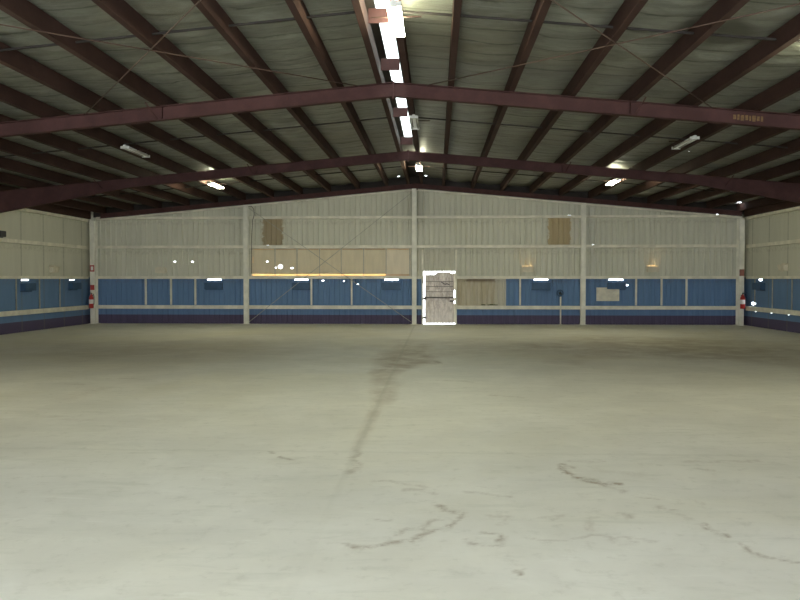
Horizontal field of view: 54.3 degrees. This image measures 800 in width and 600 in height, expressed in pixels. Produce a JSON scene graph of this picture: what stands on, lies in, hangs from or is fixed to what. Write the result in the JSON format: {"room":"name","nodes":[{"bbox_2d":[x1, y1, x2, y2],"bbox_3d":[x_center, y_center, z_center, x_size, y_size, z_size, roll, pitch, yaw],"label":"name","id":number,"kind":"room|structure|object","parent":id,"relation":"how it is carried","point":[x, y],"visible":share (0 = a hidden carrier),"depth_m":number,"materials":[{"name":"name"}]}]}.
{"room":"aircraft hangar","nodes":[
{"label":"aircraft hangar","id":0,"kind":"room"},
{"bbox_2d":[0,210,90,334],"bbox_3d":[-12.589,-0.932,14.176,0.001,4.500,31.600,0,2,3],"label":"wall","id":1,"kind":"structure","parent":0,"point":[16,259],"depth_m":26.25,"materials":[{"name":"metal"}]},
{"bbox_2d":[15,279,16,309],"bbox_3d":[-12.072,-0.168,24.537,0.030,0.990,0.040,0,2,3],"label":"upright","id":2,"kind":"object","parent":1,"relation":"attached to","point":[15,279],"visible":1,"depth_m":24.52,"materials":[{"name":"paint"}]},
{"bbox_2d":[20,283,35,291],"bbox_3d":[-11.969,-0.401,25.127,0.170,0.280,0.700,0,2,3],"label":"air vent","id":3,"kind":"object","parent":1,"relation":"in","point":[24,287],"visible":1,"depth_m":24.96,"materials":[{"name":"metal"}]},
{"bbox_2d":[26,283,35,290],"bbox_3d":[-11.969,-0.421,25.126,0.170,0.240,0.660,0,2,3],"label":"hood","id":4,"kind":"object","parent":3,"relation":"attached to","point":[29,286],"depth_m":25.12,"materials":[{"name":"blue paint"}]},
{"bbox_2d":[0,238,87,248],"bbox_3d":[-12.529,-1.556,13.931,0.110,0.120,31.050,0,2,3],"label":"wall rail","id":5,"kind":"object","parent":1,"relation":"attached to","point":[6,240],"visible":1,"depth_m":25.97,"materials":[{"name":"metal"}]},
{"bbox_2d":[0,305,88,316],"bbox_3d":[-12.529,0.689,13.991,0.110,0.150,31.050,0,2,3],"label":"wall rail","id":6,"kind":"object","parent":1,"relation":"attached to","point":[83,307],"visible":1,"depth_m":26.00,"materials":[{"name":"metal"}]},
{"bbox_2d":[0,276,88,278],"bbox_3d":[-12.529,-0.426,13.961,0.110,0.090,31.050,0,2,3],"label":"wall rail","id":7,"kind":"object","parent":1,"relation":"attached to","point":[1,277],"visible":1,"depth_m":26.14,"materials":[{"name":"metal"}]},
{"bbox_2d":[17,208,87,221],"bbox_3d":[-12.529,-2.585,13.903,0.110,0.100,31.050,0,2,3],"label":"wall rail","id":8,"kind":"object","parent":1,"relation":"attached to","point":[24,209],"visible":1,"depth_m":26.68,"materials":[{"name":"metal"}]},
{"bbox_2d":[49,265,59,272],"bbox_3d":[-11.919,-1.065,26.909,0.175,0.260,0.420,0,2,3],"label":"wall light","id":9,"kind":"object","parent":1,"relation":"attached to","point":[52,268],"visible":1,"depth_m":26.80,"materials":[{"name":"beige paint"}]},
{"bbox_2d":[27,204,90,218],"bbox_3d":[-12.534,-2.808,14.022,0.080,0.300,31.400,0,2,3],"label":"beam","id":10,"kind":"structure","parent":1,"relation":"attached to","point":[52,208],"depth_m":27.51,"materials":[{"name":"metal"}]},
{"bbox_2d":[59,279,60,306],"bbox_3d":[-11.940,-0.245,27.383,0.030,0.990,0.040,0,2,3],"label":"upright","id":11,"kind":"object","parent":1,"relation":"attached to","point":[59,279],"visible":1,"depth_m":27.37,"materials":[{"name":"paint"}]},
{"bbox_2d":[68,283,81,290],"bbox_3d":[-11.819,-0.489,28.372,0.170,0.280,0.700,0,2,3],"label":"air vent","id":12,"kind":"object","parent":1,"relation":"in","point":[71,286],"visible":1,"depth_m":28.22,"materials":[{"name":"metal"}]},
{"bbox_2d":[73,283,80,288],"bbox_3d":[-11.819,-0.509,28.372,0.170,0.240,0.660,0,2,3],"label":"hood","id":13,"kind":"object","parent":12,"relation":"attached to","point":[75,285],"depth_m":28.34,"materials":[{"name":"blue paint"}]},
{"bbox_2d":[0,323,799,599],"bbox_3d":[-0.152,1.333,13.662,24.900,0.001,31.600,0,2,3],"label":"floor","id":14,"kind":"structure","parent":0,"point":[139,461],"depth_m":7.35,"materials":[{"name":"concrete"}]},
{"bbox_2d":[89,221,99,323],"bbox_3d":[-11.626,-1.048,29.630,0.320,3.900,0.360,0,2,3],"label":"steel column","id":15,"kind":"structure","parent":14,"relation":"on","point":[93,227],"depth_m":29.52,"materials":[{"name":"metal"}]},
{"bbox_2d":[89,293,93,307],"bbox_3d":[-11.636,0.004,29.399,0.175,0.610,0.190,-1,2,-40],"label":"fire extinguisher","id":16,"kind":"object","parent":15,"relation":"attached to","point":[91,298],"visible":1,"depth_m":29.33,"materials":[{"name":"red paint"}]},
{"bbox_2d":[243,205,249,323],"bbox_3d":[-5.799,-1.334,29.413,0.260,4.484,0.260,0,2,3],"label":"steel column","id":17,"kind":"structure","parent":14,"relation":"on","point":[245,207],"depth_m":29.32,"materials":[{"name":"metal"}]},
{"bbox_2d":[100,183,742,217],"bbox_3d":[0.563,-3.707,29.036,23.900,1.252,0.140,0,2,3],"label":"rafter","id":18,"kind":"object","parent":17,"relation":"on","point":[414,185],"visible":1,"depth_m":28.99,"materials":[{"name":"red metal"}]},
{"bbox_2d":[0,172,133,210],"bbox_3d":[-10.912,-3.086,14.010,0.100,0.260,31.420,0,2,3],"label":"purlin","id":19,"kind":"structure","parent":18,"relation":"on","point":[6,178],"depth_m":22.93,"materials":[{"name":"red paint"}]},
{"bbox_2d":[0,81,799,137],"bbox_3d":[-0.274,-1.318,14.197,24.360,5.270,0.775,0,2,3],"label":"roof beam","id":20,"kind":"structure","parent":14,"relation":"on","point":[727,116],"depth_m":14.10,"materials":[{"name":"red metal"}]},
{"bbox_2d":[0,184,105,213],"bbox_3d":[-11.991,-2.990,14.062,0.100,0.260,31.420,0,2,3],"label":"purlin","id":21,"kind":"structure","parent":20,"relation":"attached to","point":[75,204],"depth_m":27.39,"materials":[{"name":"red paint"}]},
{"bbox_2d":[0,157,161,207],"bbox_3d":[-9.833,-3.183,13.958,0.100,0.260,31.420,0,2,3],"label":"purlin","id":22,"kind":"structure","parent":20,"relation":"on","point":[5,163],"depth_m":21.43,"materials":[{"name":"red paint"}]},
{"bbox_2d":[0,138,189,204],"bbox_3d":[-8.754,-3.279,13.905,0.100,0.260,31.420,0,2,3],"label":"purlin","id":23,"kind":"structure","parent":20,"relation":"attached to","point":[6,146],"depth_m":20.05,"materials":[{"name":"red paint"}]},
{"bbox_2d":[0,114,217,202],"bbox_3d":[-7.676,-3.376,13.853,0.100,0.260,31.420,0,2,3],"label":"purlin","id":24,"kind":"structure","parent":20,"relation":"attached to","point":[49,139],"depth_m":19.27,"materials":[{"name":"red paint"}]},
{"bbox_2d":[0,83,245,199],"bbox_3d":[-6.597,-3.472,13.800,0.100,0.260,31.420,0,2,3],"label":"purlin","id":25,"kind":"structure","parent":20,"relation":"attached to","point":[10,96],"depth_m":16.75,"materials":[{"name":"red paint"}]},
{"bbox_2d":[120,145,149,157],"bbox_3d":[-6.102,-3.430,18.015,0.648,0.078,1.274,1,2,24],"label":"lamp","id":26,"kind":"object","parent":25,"relation":"attached to","point":[127,148],"visible":1,"depth_m":17.95,"materials":[{"name":"white plastic"}]},
{"bbox_2d":[206,181,223,188],"bbox_3d":[-5.802,-3.605,24.506,0.648,0.078,1.274,1,2,24],"label":"lamp","id":27,"kind":"object","parent":25,"relation":"attached to","point":[208,182],"visible":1,"depth_m":24.41,"materials":[{"name":"white plastic"}]},
{"bbox_2d":[0,41,273,196],"bbox_3d":[-5.518,-3.568,13.748,0.100,0.260,31.420,0,2,3],"label":"purlin","id":28,"kind":"structure","parent":20,"relation":"attached to","point":[15,60],"depth_m":13.79,"materials":[{"name":"red paint"}]},
{"bbox_2d":[85,0,200,113],"bbox_3d":[-3.171,-3.541,10.476,0.018,0.473,9.267,-1,2,-34],"label":"rod","id":29,"kind":"object","parent":20,"relation":"attached to","point":[199,0],"visible":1,"depth_m":11.08,"materials":[{"name":"brown paint"}]},
{"bbox_2d":[0,0,302,194],"bbox_3d":[-4.439,-3.665,13.696,0.100,0.260,31.420,0,2,3],"label":"purlin","id":30,"kind":"structure","parent":20,"relation":"attached to","point":[25,12],"depth_m":12.03,"materials":[{"name":"red paint"}]},
{"bbox_2d":[0,24,359,86],"bbox_3d":[-3.995,-3.474,10.516,0.018,0.587,9.670,1,2,43],"label":"rod","id":31,"kind":"object","parent":20,"relation":"attached to","point":[0,24],"visible":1,"depth_m":11.17,"materials":[{"name":"brown paint"}]},
{"bbox_2d":[91,0,330,191],"bbox_3d":[-3.360,-3.761,13.643,0.100,0.260,31.420,0,2,3],"label":"purlin","id":32,"kind":"structure","parent":20,"relation":"attached to","point":[121,11],"depth_m":12.27,"materials":[{"name":"red paint"}]},
{"bbox_2d":[0,11,354,51],"bbox_3d":[-6.302,-3.435,10.964,11.450,1.064,0.028,0,2,3],"label":"purlin bridging","id":33,"kind":"object","parent":32,"relation":"attached to","point":[349,12],"visible":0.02,"depth_m":10.79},
{"bbox_2d":[88,166,401,196],"bbox_3d":[-5.627,-3.829,25.593,11.450,1.064,0.028,0,2,3],"label":"purlin bridging","id":34,"kind":"object","parent":32,"relation":"attached to","point":[396,166],"visible":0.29,"depth_m":25.53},
{"bbox_2d":[191,0,359,188],"bbox_3d":[-2.281,-3.857,13.591,0.100,0.260,31.420,0,2,3],"label":"purlin","id":35,"kind":"structure","parent":20,"relation":"attached to","point":[211,9],"depth_m":12.42,"materials":[{"name":"red paint"}]},
{"bbox_2d":[285,0,388,185],"bbox_3d":[-1.202,-3.954,13.538,0.100,0.260,31.420,0,2,3],"label":"purlin","id":36,"kind":"structure","parent":20,"relation":"attached to","point":[298,9],"depth_m":12.66,"materials":[{"name":"red paint"}]},
{"bbox_2d":[0,117,386,156],"bbox_3d":[-5.979,-3.623,17.954,11.450,1.064,0.028,0,2,3],"label":"purlin bridging","id":37,"kind":"object","parent":36,"relation":"attached to","point":[382,117],"visible":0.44,"depth_m":17.86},
{"bbox_2d":[351,0,409,183],"bbox_3d":[-0.403,-4.025,13.500,0.100,0.260,31.420,0,2,3],"label":"purlin","id":38,"kind":"structure","parent":20,"relation":"attached to","point":[359,6],"depth_m":12.80,"materials":[{"name":"red paint"}]},
{"bbox_2d":[368,8,389,22],"bbox_3d":[-0.279,-3.926,10.773,0.320,0.200,0.012,0,2,3],"label":"tie","id":39,"kind":"object","parent":38,"relation":"attached to","point":[372,12],"visible":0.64,"depth_m":10.77,"materials":[{"name":"red metal"}]},
{"bbox_2d":[381,58,399,70],"bbox_3d":[-0.166,-3.992,13.219,0.320,0.200,0.012,0,2,3],"label":"tie","id":40,"kind":"object","parent":38,"relation":"attached to","point":[387,64],"visible":1,"depth_m":13.21,"materials":[{"name":"red metal"}]},
{"bbox_2d":[393,108,407,116],"bbox_3d":[0.009,-4.094,17.014,0.320,0.200,0.012,0,2,3],"label":"tie","id":41,"kind":"object","parent":38,"relation":"attached to","point":[397,112],"visible":1,"depth_m":17.01,"materials":[{"name":"red metal"}]},
{"bbox_2d":[400,137,412,144],"bbox_3d":[0.171,-4.189,20.509,0.320,0.200,0.012,0,2,3],"label":"tie","id":42,"kind":"object","parent":38,"relation":"attached to","point":[403,140],"visible":1,"depth_m":20.51,"materials":[{"name":"red metal"}]},
{"bbox_2d":[396,0,422,183],"bbox_3d":[0.096,-4.024,13.477,0.100,0.260,31.420,0,2,3],"label":"purlin","id":43,"kind":"structure","parent":20,"relation":"attached to","point":[402,46],"depth_m":13.60,"materials":[{"name":"red paint"}]},
{"bbox_2d":[371,0,420,37],"bbox_3d":[-0.053,-3.762,10.466,0.648,0.078,1.274,1,2,24],"label":"lamp","id":44,"kind":"object","parent":43,"relation":"attached to","point":[393,3],"visible":1,"depth_m":10.44,"materials":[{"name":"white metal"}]},
{"bbox_2d":[408,163,421,170],"bbox_3d":[0.586,-4.135,24.297,0.648,0.078,1.274,1,2,24],"label":"lamp","id":45,"kind":"object","parent":43,"relation":"attached to","point":[418,165],"visible":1,"depth_m":24.27,"materials":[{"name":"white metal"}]},
{"bbox_2d":[404,114,429,129],"bbox_3d":[0.323,-3.941,17.304,0.648,0.078,1.274,1,2,24],"label":"lamp","id":46,"kind":"object","parent":43,"relation":"attached to","point":[413,117],"visible":1,"depth_m":17.27,"materials":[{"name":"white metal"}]},
{"bbox_2d":[442,0,461,185],"bbox_3d":[0.895,-3.951,13.442,0.100,0.260,31.420,0,2,3],"label":"purlin","id":47,"kind":"structure","parent":20,"relation":"attached to","point":[457,4],"depth_m":12.40,"materials":[{"name":"red paint"}]},
{"bbox_2d":[418,117,787,147],"bbox_3d":[6.058,-3.608,17.398,11.450,1.064,0.028,0,2,3],"label":"purlin bridging","id":48,"kind":"object","parent":47,"relation":"attached to","point":[418,117],"visible":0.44,"depth_m":17.47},
{"bbox_2d":[471,0,551,187],"bbox_3d":[1.974,-3.852,13.395,0.100,0.260,31.420,0,2,3],"label":"purlin","id":49,"kind":"structure","parent":20,"relation":"attached to","point":[541,7],"depth_m":12.35,"materials":[{"name":"red paint"}]},
{"bbox_2d":[500,0,647,190],"bbox_3d":[3.053,-3.753,13.347,0.100,0.260,31.420,0,2,3],"label":"purlin","id":50,"kind":"structure","parent":20,"relation":"attached to","point":[629,9],"depth_m":12.21,"materials":[{"name":"red paint"}]},
{"bbox_2d":[422,166,743,193],"bbox_3d":[6.410,-3.814,25.038,11.450,1.064,0.028,0,2,3],"label":"purlin bridging","id":51,"kind":"object","parent":50,"relation":"attached to","point":[422,166],"visible":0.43,"depth_m":25.07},
{"bbox_2d":[401,10,799,42],"bbox_3d":[5.735,-3.420,10.409,11.450,1.064,0.028,0,2,3],"label":"purlin bridging","id":52,"kind":"object","parent":50,"relation":"attached to","point":[403,11],"visible":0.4,"depth_m":10.54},
{"bbox_2d":[426,3,799,85],"bbox_3d":[3.397,-3.465,10.175,0.018,0.587,9.670,-1,2,-37],"label":"rod","id":53,"kind":"object","parent":20,"relation":"attached to","point":[798,3],"visible":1,"depth_m":10.46,"materials":[{"name":"brown paint"}]},
{"bbox_2d":[551,0,711,107],"bbox_3d":[2.573,-3.533,10.211,0.018,0.473,9.267,1,2,39],"label":"rod","id":54,"kind":"object","parent":20,"relation":"attached to","point":[551,0],"visible":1,"depth_m":10.87,"materials":[{"name":"brown paint"}]},
{"bbox_2d":[529,0,749,192],"bbox_3d":[4.132,-3.654,13.300,0.100,0.260,31.420,0,2,3],"label":"purlin","id":55,"kind":"structure","parent":20,"relation":"attached to","point":[722,9],"depth_m":11.89,"materials":[{"name":"red paint"}]},
{"bbox_2d":[559,13,799,195],"bbox_3d":[5.211,-3.555,13.253,0.100,0.260,31.420,0,2,3],"label":"purlin","id":56,"kind":"structure","parent":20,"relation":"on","point":[787,34],"depth_m":12.52,"materials":[{"name":"red paint"}]},
{"bbox_2d":[588,70,799,197],"bbox_3d":[6.290,-3.456,13.206,0.100,0.260,31.420,0,2,3],"label":"purlin","id":57,"kind":"structure","parent":20,"relation":"attached to","point":[790,85],"depth_m":15.77,"materials":[{"name":"red paint"}]},
{"bbox_2d":[602,178,621,185],"bbox_3d":[6.471,-3.582,23.639,0.648,0.078,1.274,1,2,24],"label":"lamp","id":58,"kind":"object","parent":57,"relation":"attached to","point":[616,180],"visible":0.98,"depth_m":23.62,"materials":[{"name":"white plastic"}]},
{"bbox_2d":[669,135,699,148],"bbox_3d":[6.157,-3.399,16.849,0.648,0.078,1.274,1,2,24],"label":"lamp","id":59,"kind":"object","parent":57,"relation":"attached to","point":[694,137],"visible":1,"depth_m":16.79,"materials":[{"name":"white plastic"}]},
{"bbox_2d":[617,109,799,200],"bbox_3d":[7.369,-3.357,13.159,0.100,0.260,31.420,0,2,3],"label":"purlin","id":60,"kind":"structure","parent":20,"relation":"attached to","point":[761,134],"depth_m":18.66,"materials":[{"name":"red paint"}]},
{"bbox_2d":[647,137,799,202],"bbox_3d":[8.447,-3.258,13.112,0.100,0.260,31.420,0,2,3],"label":"purlin","id":61,"kind":"structure","parent":20,"relation":"attached to","point":[793,146],"depth_m":19.76,"materials":[{"name":"red paint"}]},
{"bbox_2d":[677,159,799,205],"bbox_3d":[9.526,-3.159,13.065,0.100,0.260,31.420,0,2,3],"label":"purlin","id":62,"kind":"structure","parent":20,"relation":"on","point":[793,166],"depth_m":21.40,"materials":[{"name":"red paint"}]},
{"bbox_2d":[706,175,799,208],"bbox_3d":[10.605,-3.060,13.017,0.100,0.260,31.420,0,2,3],"label":"purlin","id":63,"kind":"structure","parent":20,"relation":"attached to","point":[736,197],"depth_m":26.10,"materials":[{"name":"red paint"}]},
{"bbox_2d":[736,197,783,210],"bbox_3d":[11.684,-2.961,12.970,0.100,0.260,31.420,0,2,3],"label":"purlin","id":64,"kind":"structure","parent":20,"relation":"attached to","point":[764,201],"depth_m":26.86,"materials":[{"name":"red paint"}]},
{"bbox_2d":[0,150,799,212],"bbox_3d":[0.074,-1.521,21.737,24.360,5.270,0.775,0,2,3],"label":"roof beam","id":65,"kind":"structure","parent":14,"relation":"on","point":[16,199],"depth_m":21.68,"materials":[{"name":"red metal"}]},
{"bbox_2d":[411,188,417,324],"bbox_3d":[0.534,-1.613,29.113,0.260,5.057,0.260,0,2,3],"label":"steel column","id":66,"kind":"structure","parent":14,"relation":"on","point":[414,191],"depth_m":29.03,"materials":[{"name":"metal"}]},
{"bbox_2d":[249,193,410,321],"bbox_3d":[-2.609,-1.584,29.109,6.112,4.815,0.022,0,2,3],"label":"rod","id":67,"kind":"object","parent":66,"relation":"attached to","point":[410,193],"visible":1,"depth_m":29.10,"materials":[{"name":"paint"}]},
{"bbox_2d":[249,208,410,321],"bbox_3d":[-2.621,-1.308,29.082,6.091,4.266,0.022,0,2,3],"label":"rod","id":68,"kind":"object","parent":66,"relation":"attached to","point":[249,208],"visible":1,"depth_m":29.07,"materials":[{"name":"paint"}]},
{"bbox_2d":[249,206,253,273],"bbox_3d":[-5.562,-2.252,29.218,0.232,2.529,0.040,0,2,3],"label":"cable","id":69,"kind":"object","parent":68,"relation":"hanging from","point":[249,206],"visible":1,"depth_m":29.23,"materials":[{"name":"black rubber"}]},
{"bbox_2d":[557,290,563,324],"bbox_3d":[5.932,0.264,28.999,0.264,1.312,0.232,0,2,3],"label":"pipe","id":70,"kind":"object","parent":14,"relation":"on","point":[560,293],"visible":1,"depth_m":28.91,"materials":[{"name":"metal"}]},
{"bbox_2d":[579,203,585,324],"bbox_3d":[6.768,-1.325,28.833,0.260,4.498,0.260,0,2,3],"label":"steel column","id":71,"kind":"structure","parent":14,"relation":"on","point":[583,205],"depth_m":28.75,"materials":[{"name":"metal"}]},
{"bbox_2d":[736,218,745,325],"bbox_3d":[12.439,-1.018,28.520,0.320,3.900,0.360,0,2,3],"label":"steel column","id":72,"kind":"structure","parent":14,"relation":"on","point":[740,250],"depth_m":28.41,"materials":[{"name":"metal"}]},
{"bbox_2d":[740,293,745,308],"bbox_3d":[12.429,0.014,28.288,0.175,0.610,0.190,-1,2,-40],"label":"fire extinguisher","id":73,"kind":"object","parent":72,"relation":"attached to","point":[742,298],"visible":1,"depth_m":28.23,"materials":[{"name":"red paint"}]},
{"bbox_2d":[0,0,799,206],"bbox_3d":[-0.152,-3.587,13.530,24.900,1.203,31.600,0,2,3],"label":"ceiling","id":74,"kind":"structure","parent":0,"point":[484,45],"depth_m":13.53,"materials":[{"name":"metal"}]},
{"bbox_2d":[364,0,418,175],"bbox_3d":[-0.152,-4.208,13.513,0.520,0.085,31.600,0,2,3],"label":"trim","id":75,"kind":"structure","parent":74,"relation":"attached to","point":[376,30],"depth_m":14.71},
{"bbox_2d":[374,0,411,136],"bbox_3d":[-0.307,-4.143,9.717,0.210,0.006,24.000,0,2,3],"label":"window","id":76,"kind":"structure","parent":74,"relation":"in","point":[390,45],"depth_m":13.41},
{"bbox_2d":[91,189,751,324],"bbox_3d":[0.576,-1.886,29.347,24.900,5.590,0.036,0,2,3],"label":"wall","id":77,"kind":"structure","parent":0,"point":[695,261],"depth_m":29.31,"materials":[{"name":"metal"}]},
{"bbox_2d":[145,279,146,304],"bbox_3d":[-9.716,-0.313,29.813,0.060,0.985,0.070,0,2,3],"label":"upright","id":78,"kind":"object","parent":77,"relation":"attached to","point":[145,279],"visible":1,"depth_m":29.80,"materials":[{"name":"beige paint"}]},
{"bbox_2d":[170,279,171,304],"bbox_3d":[-8.737,-0.312,29.768,0.060,0.985,0.070,0,2,3],"label":"upright","id":79,"kind":"object","parent":77,"relation":"attached to","point":[170,279],"visible":1,"depth_m":29.73,"materials":[{"name":"beige paint"}]},
{"bbox_2d":[194,279,196,304],"bbox_3d":[-7.798,-0.311,29.724,0.060,0.985,0.070,0,2,3],"label":"upright","id":80,"kind":"object","parent":77,"relation":"attached to","point":[195,301],"visible":1,"depth_m":29.69,"materials":[{"name":"beige paint"}]},
{"bbox_2d":[204,283,222,289],"bbox_3d":[-7.081,-0.523,29.640,0.700,0.280,0.170,0,2,3],"label":"air vent","id":81,"kind":"object","parent":77,"relation":"in","point":[207,286],"visible":1,"depth_m":29.56,"materials":[{"name":"metal"}]},
{"bbox_2d":[97,305,420,308],"bbox_3d":[-5.380,0.269,29.585,12.385,0.130,0.161,0,2,3],"label":"wall rail","id":82,"kind":"object","parent":77,"relation":"attached to","point":[98,306],"visible":1,"depth_m":29.51,"materials":[{"name":"metal"}]},
{"bbox_2d":[292,283,309,289],"bbox_3d":[-3.744,-0.519,29.486,0.700,0.280,0.170,0,2,3],"label":"air vent","id":83,"kind":"object","parent":77,"relation":"in","point":[300,286],"visible":1,"depth_m":29.40,"materials":[{"name":"metal"}]},
{"bbox_2d":[310,279,311,304],"bbox_3d":[-3.353,-0.305,29.520,0.060,0.985,0.070,0,2,3],"label":"upright","id":84,"kind":"object","parent":77,"relation":"attached to","point":[310,279],"visible":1,"depth_m":29.48,"materials":[{"name":"beige paint"}]},
{"bbox_2d":[351,279,352,304],"bbox_3d":[-1.824,-0.303,29.449,0.060,0.985,0.070,0,2,3],"label":"upright","id":85,"kind":"object","parent":77,"relation":"attached to","point":[351,279],"visible":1,"depth_m":29.45,"materials":[{"name":"beige paint"}]},
{"bbox_2d":[382,283,400,289],"bbox_3d":[-0.328,-0.514,29.328,0.700,0.280,0.170,0,2,3],"label":"air vent","id":86,"kind":"object","parent":77,"relation":"in","point":[385,286],"visible":1,"depth_m":29.25,"materials":[{"name":"metal"}]},
{"bbox_2d":[96,215,732,219],"bbox_3d":[0.421,-3.103,29.226,24.000,0.090,0.161,0,2,3],"label":"wall rail","id":87,"kind":"object","parent":77,"relation":"attached to","point":[496,216],"visible":1,"depth_m":29.14,"materials":[{"name":"metal"}]},
{"bbox_2d":[96,244,737,278],"bbox_3d":[0.422,-1.426,29.285,24.000,1.265,0.189,0,2,3],"label":"wall rail","id":88,"kind":"object","parent":77,"relation":"in","point":[349,261],"depth_m":29.47,"materials":[{"name":"metal"}]},
{"bbox_2d":[93,175,743,217],"bbox_3d":[0.573,-3.899,29.235,24.600,1.528,0.050,0,2,3],"label":"trim","id":89,"kind":"structure","parent":77,"relation":"attached to","point":[413,179],"depth_m":29.18,"materials":[{"name":"metal"}]},
{"bbox_2d":[100,189,742,220],"bbox_3d":[0.570,-3.581,29.189,24.000,1.131,0.140,0,2,3],"label":"trim","id":90,"kind":"structure","parent":77,"relation":"attached to","point":[409,189],"depth_m":29.11,"materials":[{"name":"beige paint"}]},
{"bbox_2d":[422,250,456,323],"bbox_3d":[1.472,-0.489,29.295,1.320,2.800,0.172,0,2,3],"label":"door","id":91,"kind":"structure","parent":77,"relation":"in","point":[440,307],"depth_m":29.33,"materials":[{"name":"beige paint"}]},
{"bbox_2d":[519,279,520,304],"bbox_3d":[4.489,-0.295,29.158,0.060,0.985,0.070,0,2,3],"label":"upright","id":92,"kind":"object","parent":77,"relation":"attached to","point":[519,279],"visible":1,"depth_m":29.12,"materials":[{"name":"beige paint"}]},
{"bbox_2d":[522,265,532,271],"bbox_3d":[4.768,-1.164,29.108,0.420,0.260,0.175,0,2,3],"label":"wall light","id":93,"kind":"object","parent":77,"relation":"attached to","point":[527,268],"visible":1,"depth_m":29.05,"materials":[{"name":"beige paint"}]},
{"bbox_2d":[532,283,550,289],"bbox_3d":[5.266,-0.508,29.070,0.700,0.280,0.170,0,2,3],"label":"air vent","id":94,"kind":"object","parent":77,"relation":"in","point":[535,286],"visible":1,"depth_m":28.99,"materials":[{"name":"metal"}]},
{"bbox_2d":[457,306,736,309],"bbox_3d":[7.271,0.285,29.001,10.285,0.130,0.161,0,2,3],"label":"wall rail","id":95,"kind":"object","parent":77,"relation":"attached to","point":[458,307],"visible":1,"depth_m":28.88,"materials":[{"name":"metal"}]},
{"bbox_2d":[457,276,737,278],"bbox_3d":[7.271,-0.835,28.971,10.285,0.100,0.161,0,2,3],"label":"wall rail","id":96,"kind":"object","parent":77,"relation":"attached to","point":[458,277],"visible":1,"depth_m":28.88,"materials":[{"name":"metal"}]},
{"bbox_2d":[596,287,618,300],"bbox_3d":[7.737,-0.214,29.033,0.840,0.505,0.018,0,2,3],"label":"panel","id":97,"kind":"object","parent":77,"relation":"attached to","point":[602,293],"visible":1,"depth_m":29.03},
{"bbox_2d":[607,283,625,289],"bbox_3d":[8.033,-0.504,28.942,0.700,0.280,0.170,0,2,3],"label":"air vent","id":98,"kind":"object","parent":77,"relation":"in","point":[621,286],"visible":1,"depth_m":28.86,"materials":[{"name":"metal"}]},
{"bbox_2d":[635,279,636,304],"bbox_3d":[8.764,-0.290,28.960,0.060,0.985,0.070,0,2,3],"label":"upright","id":99,"kind":"object","parent":77,"relation":"attached to","point":[635,279],"visible":1,"depth_m":28.93,"materials":[{"name":"beige paint"}]},
{"bbox_2d":[647,265,658,271],"bbox_3d":[9.373,-1.158,28.895,0.420,0.260,0.175,0,2,3],"label":"wall light","id":100,"kind":"object","parent":77,"relation":"attached to","point":[652,268],"visible":1,"depth_m":28.83,"materials":[{"name":"beige paint"}]},
{"bbox_2d":[660,279,662,305],"bbox_3d":[9.693,-0.289,28.918,0.060,0.985,0.070,0,2,3],"label":"upright","id":101,"kind":"object","parent":77,"relation":"attached to","point":[661,280],"visible":1,"depth_m":28.89,"materials":[{"name":"beige paint"}]},
{"bbox_2d":[685,279,687,305],"bbox_3d":[10.602,-0.288,28.876,0.060,0.985,0.070,0,2,3],"label":"upright","id":102,"kind":"object","parent":77,"relation":"attached to","point":[686,280],"visible":1,"depth_m":28.85,"materials":[{"name":"beige paint"}]},
{"bbox_2d":[744,210,799,332],"bbox_3d":[11.985,-0.901,13.042,0.001,4.500,31.600,0,2,3],"label":"wall","id":103,"kind":"structure","parent":0,"point":[758,261],"depth_m":26.38,"materials":[{"name":"metal"}]},
{"bbox_2d":[752,283,764,290],"bbox_3d":[12.525,-0.459,27.249,0.170,0.280,0.700,0,2,3],"label":"air vent","id":104,"kind":"object","parent":103,"relation":"in","point":[755,286],"visible":1,"depth_m":27.05,"materials":[{"name":"metal"}]},
{"bbox_2d":[752,283,759,289],"bbox_3d":[12.525,-0.478,27.248,0.170,0.240,0.660,0,2,3],"label":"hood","id":105,"kind":"object","parent":104,"relation":"attached to","point":[755,286],"depth_m":27.26,"materials":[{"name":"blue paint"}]},
{"bbox_2d":[744,201,799,216],"bbox_3d":[11.920,-2.778,12.894,0.080,0.300,31.400,0,2,3],"label":"beam","id":106,"kind":"structure","parent":103,"relation":"attached to","point":[786,204],"depth_m":26.32,"materials":[{"name":"metal"}]},
{"bbox_2d":[745,306,799,315],"bbox_3d":[11.905,0.719,12.864,0.110,0.150,31.050,0,2,3],"label":"wall rail","id":107,"kind":"object","parent":103,"relation":"attached to","point":[748,308],"visible":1,"depth_m":26.02,"materials":[{"name":"metal"}]},
{"bbox_2d":[746,239,799,247],"bbox_3d":[11.905,-1.525,12.803,0.110,0.120,31.050,0,2,3],"label":"wall rail","id":108,"kind":"object","parent":103,"relation":"attached to","point":[795,241],"visible":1,"depth_m":26.02,"materials":[{"name":"metal"}]},
{"bbox_2d":[746,276,799,278],"bbox_3d":[11.905,-0.396,12.834,0.110,0.090,31.050,0,2,3],"label":"wall rail","id":109,"kind":"object","parent":103,"relation":"attached to","point":[747,277],"visible":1,"depth_m":26.05,"materials":[{"name":"metal"}]},
{"bbox_2d":[747,206,799,218],"bbox_3d":[11.905,-2.555,12.776,0.110,0.100,31.050,0,2,3],"label":"wall rail","id":110,"kind":"object","parent":103,"relation":"attached to","point":[797,207],"visible":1,"depth_m":25.95,"materials":[{"name":"metal"}]},
{"bbox_2d":[777,263,787,270],"bbox_3d":[12.474,-1.065,25.433,0.175,0.260,0.420,0,2,3],"label":"wall light","id":111,"kind":"object","parent":103,"relation":"attached to","point":[784,266],"visible":1,"depth_m":25.28,"materials":[{"name":"beige paint"}]},
{"bbox_2d":[791,279,792,309],"bbox_3d":[12.489,-0.177,24.855,0.030,0.990,0.040,0,2,3],"label":"upright","id":112,"kind":"object","parent":103,"relation":"attached to","point":[791,279],"visible":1,"depth_m":24.85,"materials":[{"name":"paint"}]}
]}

